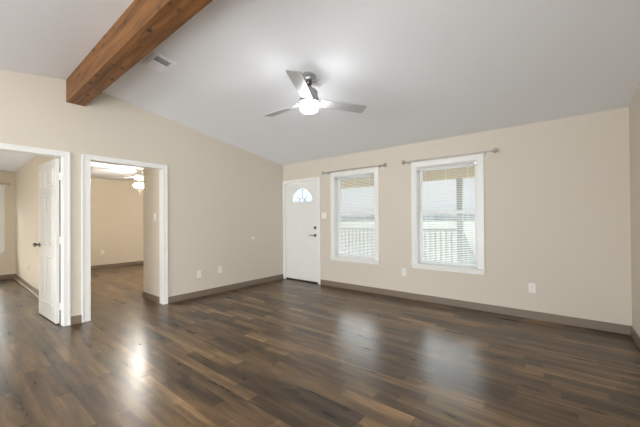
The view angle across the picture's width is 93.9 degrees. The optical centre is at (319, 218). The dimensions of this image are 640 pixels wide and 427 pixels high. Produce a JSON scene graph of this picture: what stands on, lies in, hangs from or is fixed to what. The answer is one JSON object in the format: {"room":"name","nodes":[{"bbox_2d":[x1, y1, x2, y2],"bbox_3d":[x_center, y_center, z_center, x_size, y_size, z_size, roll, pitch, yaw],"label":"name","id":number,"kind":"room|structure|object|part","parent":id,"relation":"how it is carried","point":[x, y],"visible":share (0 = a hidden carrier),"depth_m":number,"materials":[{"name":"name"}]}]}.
{"room":"living room","nodes":[
{"label":"living room","id":0,"kind":"room"},
{"bbox_2d":[0,151,37,171],"bbox_3d":[-6.060,-1.119,3.834,4.765,0.100,3.530,-1,-1,38],"label":"ceiling","id":1,"kind":"structure","parent":0,"point":[9,161],"depth_m":5.49,"materials":[{"name":"white paint"}]},
{"bbox_2d":[16,155,60,301],"bbox_3d":[-4.922,0.098,5.247,4.765,2.430,0.100,-1,-1,38],"label":"wall partition","id":2,"kind":"structure","parent":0,"point":[27,176],"depth_m":5.60,"materials":[{"name":"beige paint"}]},
{"bbox_2d":[0,274,60,312],"bbox_3d":[-6.043,1.262,3.818,4.765,0.098,3.530,-1,-1,38],"label":"baseboard","id":3,"kind":"structure","parent":2,"relation":"attached to","point":[8,276],"depth_m":6.08,"materials":[{"name":"beige paint"}]},
{"bbox_2d":[14,277,60,314],"bbox_3d":[-4.961,1.305,5.184,4.731,0.016,0.016,-1,-1,38],"label":"trim","id":4,"kind":"structure","parent":2,"relation":"attached to","point":[35,294],"depth_m":5.54,"materials":[{"name":"beige wood"}]},
{"bbox_2d":[0,170,142,274],"bbox_3d":[-6.809,0.098,6.798,0.120,2.480,7.240,-1,-1,38],"label":"wall","id":5,"kind":"structure","parent":0,"point":[116,206],"depth_m":8.08,"materials":[{"name":"beige paint"}]},
{"bbox_2d":[0,184,5,252],"bbox_3d":[-7.238,0.006,6.187,0.130,1.520,1.010,-1,-1,38],"label":"window","id":6,"kind":"structure","parent":5,"relation":"in","point":[2,187],"depth_m":6.52,"materials":[{"name":"white paint"}]},
{"bbox_2d":[91,261,142,269],"bbox_3d":[-3.809,1.266,6.628,4.765,0.098,3.450,-1,-1,38],"label":"baseboard","id":7,"kind":"structure","parent":5,"relation":"attached to","point":[135,262],"depth_m":8.20,"materials":[{"name":"beige paint"}]},
{"bbox_2d":[91,162,142,181],"bbox_3d":[-3.826,-1.115,6.645,4.765,0.100,3.450,-1,-1,38],"label":"ceiling","id":8,"kind":"structure","parent":0,"point":[98,170],"depth_m":6.78,"materials":[{"name":"white paint"}]},
{"bbox_2d":[107,169,142,193],"bbox_3d":[-3.896,-0.790,6.539,1.208,0.550,1.176,-1,-1,38],"label":"ceiling fan","id":9,"kind":"object","parent":8,"relation":"hanging from","point":[139,176],"visible":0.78,"depth_m":6.44,"materials":[{"name":"white"}]},
{"bbox_2d":[0,69,282,316],"bbox_3d":[-3.039,-0.220,3.699,0.115,3.018,7.080,-1,-1,38],"label":"wall","id":10,"kind":"structure","parent":0,"point":[222,195],"depth_m":4.68,"materials":[{"name":"beige paint"}]},
{"bbox_2d":[0,143,70,325],"bbox_3d":[-3.660,0.249,3.534,0.934,2.087,0.940,-1,-1,38],"label":"door","id":11,"kind":"structure","parent":10,"relation":"in","point":[50,305],"depth_m":3.63,"materials":[{"name":"white paint"}]},
{"bbox_2d":[81,154,167,322],"bbox_3d":[-2.671,0.246,4.141,0.140,2.087,1.044,-1,-1,38],"label":"trim","id":12,"kind":"structure","parent":10,"relation":"attached to","point":[86,159],"depth_m":3.77,"materials":[{"name":"white paint"}]},
{"bbox_2d":[71,274,283,324],"bbox_3d":[-2.978,1.240,3.649,0.014,0.098,7.080,-1,-1,38],"label":"baseboard","id":13,"kind":"structure","parent":10,"relation":"attached to","point":[77,319],"depth_m":5.10,"materials":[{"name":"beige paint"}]},
{"bbox_2d":[143,168,159,299],"bbox_3d":[-1.889,0.105,5.703,0.585,2.380,2.510,-1,-1,38],"label":"wall","id":14,"kind":"structure","parent":0,"point":[150,176],"depth_m":4.71,"materials":[{"name":"beige paint"}]},
{"bbox_2d":[142,291,159,302],"bbox_3d":[-1.891,1.246,5.694,0.599,0.098,2.524,-1,-1,38],"label":"baseboard","id":15,"kind":"structure","parent":14,"relation":"attached to","point":[145,295],"depth_m":4.70,"materials":[{"name":"beige paint"}]},
{"bbox_2d":[0,264,639,426],"bbox_3d":[-4.278,1.324,1.744,10.309,0.080,11.720,-1,-1,38],"label":"floor","id":16,"kind":"structure","parent":0,"point":[283,352],"depth_m":2.58,"materials":[{"name":"laminate"}]},
{"bbox_2d":[0,0,639,164],"bbox_3d":[-0.956,-1.485,2.045,5.229,0.641,7.080,-1,-1,38],"label":"ceiling","id":17,"kind":"structure","parent":0,"point":[422,70],"depth_m":2.84,"materials":[{"name":"white paint"}]},
{"bbox_2d":[66,0,212,105],"bbox_3d":[-0.957,-1.575,2.046,5.227,0.304,0.183,-1,-1,38],"label":"ceiling beam","id":18,"kind":"structure","parent":17,"relation":"attached to","point":[144,25],"depth_m":2.49,"materials":[{"name":"brown wood"}]},
{"bbox_2d":[142,52,175,73],"bbox_3d":[-1.697,-1.625,3.144,0.335,0.043,0.208,-1,-1,38],"label":"ceiling vent","id":19,"kind":"object","parent":17,"relation":"in","point":[157,62],"visible":1,"depth_m":3.13,"materials":[{"name":"white metal"}]},
{"bbox_2d":[264,70,366,116],"bbox_3d":[-0.222,-1.306,3.206,1.046,0.397,1.190,-1,-1,38],"label":"ceiling fan","id":20,"kind":"object","parent":17,"relation":"hanging from","point":[309,101],"visible":1,"depth_m":3.08,"materials":[{"name":"silver metal"}]},
{"bbox_3d":[-0.410,-1.214,3.377,0.537,0.037,0.140,-1,-1,38],"label":"blade","id":21,"kind":"part","parent":20,"relation":"part of","materials":[{"name":"silver metal"}]},
{"bbox_3d":[-0.178,-1.220,2.745,0.141,0.037,0.535,0,0,9],"label":"blade","id":22,"kind":"part","parent":20,"relation":"part of","materials":[{"name":"silver metal"}]},
{"bbox_3d":[0.249,-1.220,3.263,0.535,0.037,0.141,0,0,-21],"label":"blade","id":23,"kind":"part","parent":20,"relation":"part of","materials":[{"name":"silver metal"}]},
{"bbox_2d":[283,107,631,325],"bbox_3d":[1.262,0.054,4.904,5.344,2.528,0.160,-1,-1,38],"label":"wall","id":24,"kind":"structure","parent":0,"point":[557,220],"depth_m":3.71,"materials":[{"name":"beige paint"}]},
{"bbox_2d":[283,177,320,283],"bbox_3d":[-0.352,0.243,6.160,1.020,2.090,0.202,-1,-1,38],"label":"door","id":25,"kind":"structure","parent":24,"relation":"in","point":[301,220],"depth_m":6.11,"materials":[{"name":"white paint"}]},
{"bbox_3d":[-0.380,-0.472,6.115,0.639,0.342,0.012,-1,-1,38],"label":"fanlight moulding","id":26,"kind":"part","parent":25,"relation":"part of","materials":[{"name":"white paint"}]},
{"bbox_2d":[321,163,385,174],"bbox_3d":[0.567,-0.864,5.280,1.311,0.068,0.118,-1,-1,38],"label":"curtain rod","id":27,"kind":"object","parent":24,"relation":"attached to","point":[383,164],"visible":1,"depth_m":5.27,"materials":[{"name":"silver metal"}]},
{"bbox_2d":[330,167,379,264],"bbox_3d":[0.638,-0.035,5.371,1.028,1.640,0.205,-1,-1,38],"label":"window","id":28,"kind":"structure","parent":24,"relation":"in","point":[375,170],"depth_m":5.42,"materials":[{"name":"white paint"}]},
{"bbox_2d":[335,173,374,258],"bbox_3d":[0.625,-0.028,5.352,0.816,1.469,0.048,-1,-1,38],"label":"window blind","id":29,"kind":"object","parent":28,"relation":"attached to","point":[365,175],"visible":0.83,"depth_m":5.34,"materials":[{"name":"white plastic"}]},
{"bbox_3d":[0.632,0.698,5.350,0.806,0.016,0.022,-1,-1,38],"label":"rail","id":30,"kind":"part","parent":29,"relation":"part of","materials":[{"name":"white plastic"}]},
{"bbox_3d":[0.680,-0.411,5.428,0.820,0.708,0.030,-1,-1,38],"label":"sash","id":31,"kind":"part","parent":28,"relation":"part of","materials":[{"name":"white plastic"}]},
{"bbox_3d":[0.664,0.306,5.396,0.820,0.806,0.030,-1,-1,38],"label":"sash","id":32,"kind":"part","parent":28,"relation":"part of","materials":[{"name":"white plastic"}]},
{"bbox_2d":[402,268,405,275],"bbox_3d":[1.331,0.854,4.740,0.072,0.116,0.009,-1,-1,38],"label":"wall outlet","id":33,"kind":"object","parent":24,"relation":"attached to","point":[403,269],"visible":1,"depth_m":4.74,"materials":[{"name":"white plastic"}]},
{"bbox_2d":[410,153,485,274],"bbox_3d":[1.864,-0.050,4.397,1.035,1.640,0.205,-1,-1,38],"label":"window","id":34,"kind":"structure","parent":24,"relation":"in","point":[479,158],"depth_m":4.34,"materials":[{"name":"white paint"}]},
{"bbox_2d":[417,161,476,267],"bbox_3d":[1.848,-0.044,4.380,0.822,1.469,0.048,-1,-1,38],"label":"window blind","id":35,"kind":"object","parent":34,"relation":"attached to","point":[469,163],"visible":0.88,"depth_m":4.36,"materials":[{"name":"white plastic"}]},
{"bbox_3d":[1.851,-0.034,4.383,0.590,1.429,0.028,-1,-1,38],"label":"ladder cord","id":36,"kind":"part","parent":35,"relation":"part of","materials":[{"name":"white fabric"}]},
{"bbox_3d":[1.856,0.683,4.378,0.812,0.016,0.022,-1,-1,38],"label":"rail","id":37,"kind":"part","parent":35,"relation":"part of","materials":[{"name":"white plastic"}]},
{"bbox_3d":[1.887,0.291,4.423,0.826,0.806,0.030,-1,-1,38],"label":"sash","id":38,"kind":"part","parent":34,"relation":"part of","materials":[{"name":"white plastic"}]},
{"bbox_3d":[1.903,-0.426,4.455,0.826,0.708,0.030,-1,-1,38],"label":"sash","id":39,"kind":"part","parent":34,"relation":"part of","materials":[{"name":"white plastic"}]},
{"bbox_2d":[401,147,496,164],"bbox_3d":[1.803,-0.879,4.298,1.286,0.068,0.118,-1,-1,38],"label":"curtain rod","id":40,"kind":"object","parent":24,"relation":"attached to","point":[494,150],"visible":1,"depth_m":4.23,"materials":[{"name":"silver metal"}]},
{"bbox_2d":[321,279,630,334],"bbox_3d":[1.661,1.213,4.474,4.207,0.098,0.014,-1,-1,38],"label":"baseboard","id":41,"kind":"structure","parent":24,"relation":"attached to","point":[579,322],"depth_m":3.93,"materials":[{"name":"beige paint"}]},
{"bbox_2d":[528,283,535,292],"bbox_3d":[2.631,0.867,3.707,0.072,0.116,0.009,-1,-1,38],"label":"wall outlet","id":42,"kind":"object","parent":24,"relation":"attached to","point":[532,287],"visible":1,"depth_m":3.70,"materials":[{"name":"white plastic"}]},
{"bbox_3d":[1.082,-1.169,6.614,11.729,0.300,2.290,-1,-1,38],"label":"porch roof","id":43,"kind":"structure","parent":24,"relation":"attached to","visible":0},
{"bbox_2d":[296,166,474,192],"bbox_3d":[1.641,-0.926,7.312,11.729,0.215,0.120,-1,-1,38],"label":"porch ceiling","id":44,"kind":"structure","parent":43,"relation":"attached to","point":[471,170],"depth_m":6.53,"materials":[{"name":"beige wood"}]},
{"bbox_2d":[629,81,639,336],"bbox_3d":[1.144,-0.272,0.374,0.115,3.018,7.080,-1,-1,38],"label":"wall","id":45,"kind":"structure","parent":0,"point":[634,108],"depth_m":2.98,"materials":[{"name":"beige paint"}]},
{"bbox_2d":[630,326,639,348],"bbox_3d":[1.099,1.188,0.398,0.014,0.098,7.066,-1,-1,38],"label":"baseboard","id":46,"kind":"structure","parent":45,"relation":"attached to","point":[634,335],"depth_m":2.96,"materials":[{"name":"beige paint"}]},
{"label":"outside","id":47,"kind":"structure","parent":0,"visible":0},
{"bbox_2d":[340,221,474,262],"bbox_3d":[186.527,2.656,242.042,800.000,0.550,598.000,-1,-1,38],"label":"ground","id":48,"kind":"structure","parent":47,"point":[466,223],"depth_m":34.02,"materials":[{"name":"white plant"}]},
{"bbox_2d":[340,214,474,221],"bbox_3d":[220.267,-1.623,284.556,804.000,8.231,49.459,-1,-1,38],"label":"tree line","id":49,"kind":"object","parent":48,"relation":"on","point":[442,216],"visible":0.11,"depth_m":341.95,"materials":[{"name":"grey plant"}]},
{"bbox_2d":[464,232,474,263],"bbox_3d":[3.402,1.134,6.827,0.090,1.764,1.265,-1,-1,38],"label":"stair railing","id":50,"kind":"object","parent":48,"relation":"on","point":[465,241],"visible":0.25,"depth_m":6.73,"materials":[{"name":"grey paint"}]},
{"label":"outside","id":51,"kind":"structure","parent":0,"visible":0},
{"bbox_3d":[1.054,1.391,6.537,11.729,0.100,2.140,-1,-1,38],"label":"porch deck","id":52,"kind":"object","parent":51,"visible":0},
{"bbox_2d":[340,227,456,261],"bbox_3d":[1.414,0.730,7.490,3.760,0.990,0.090,-1,-1,38],"label":"porch railing","id":53,"kind":"object","parent":52,"relation":"on","point":[438,229],"visible":0.12,"depth_m":6.71,"materials":[{"name":"grey paint"}]},
{"bbox_3d":[1.411,0.260,7.494,3.760,0.050,0.090,-1,-1,38],"label":"rail","id":54,"kind":"part","parent":53,"relation":"part of","materials":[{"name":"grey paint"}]},
{"bbox_2d":[456,178,463,262],"bbox_3d":[2.945,0.245,6.274,0.150,2.160,0.150,-1,-1,38],"label":"porch post","id":55,"kind":"object","parent":52,"relation":"on","point":[460,181],"visible":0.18,"depth_m":6.23,"materials":[{"name":"grey paint"}]}
]}

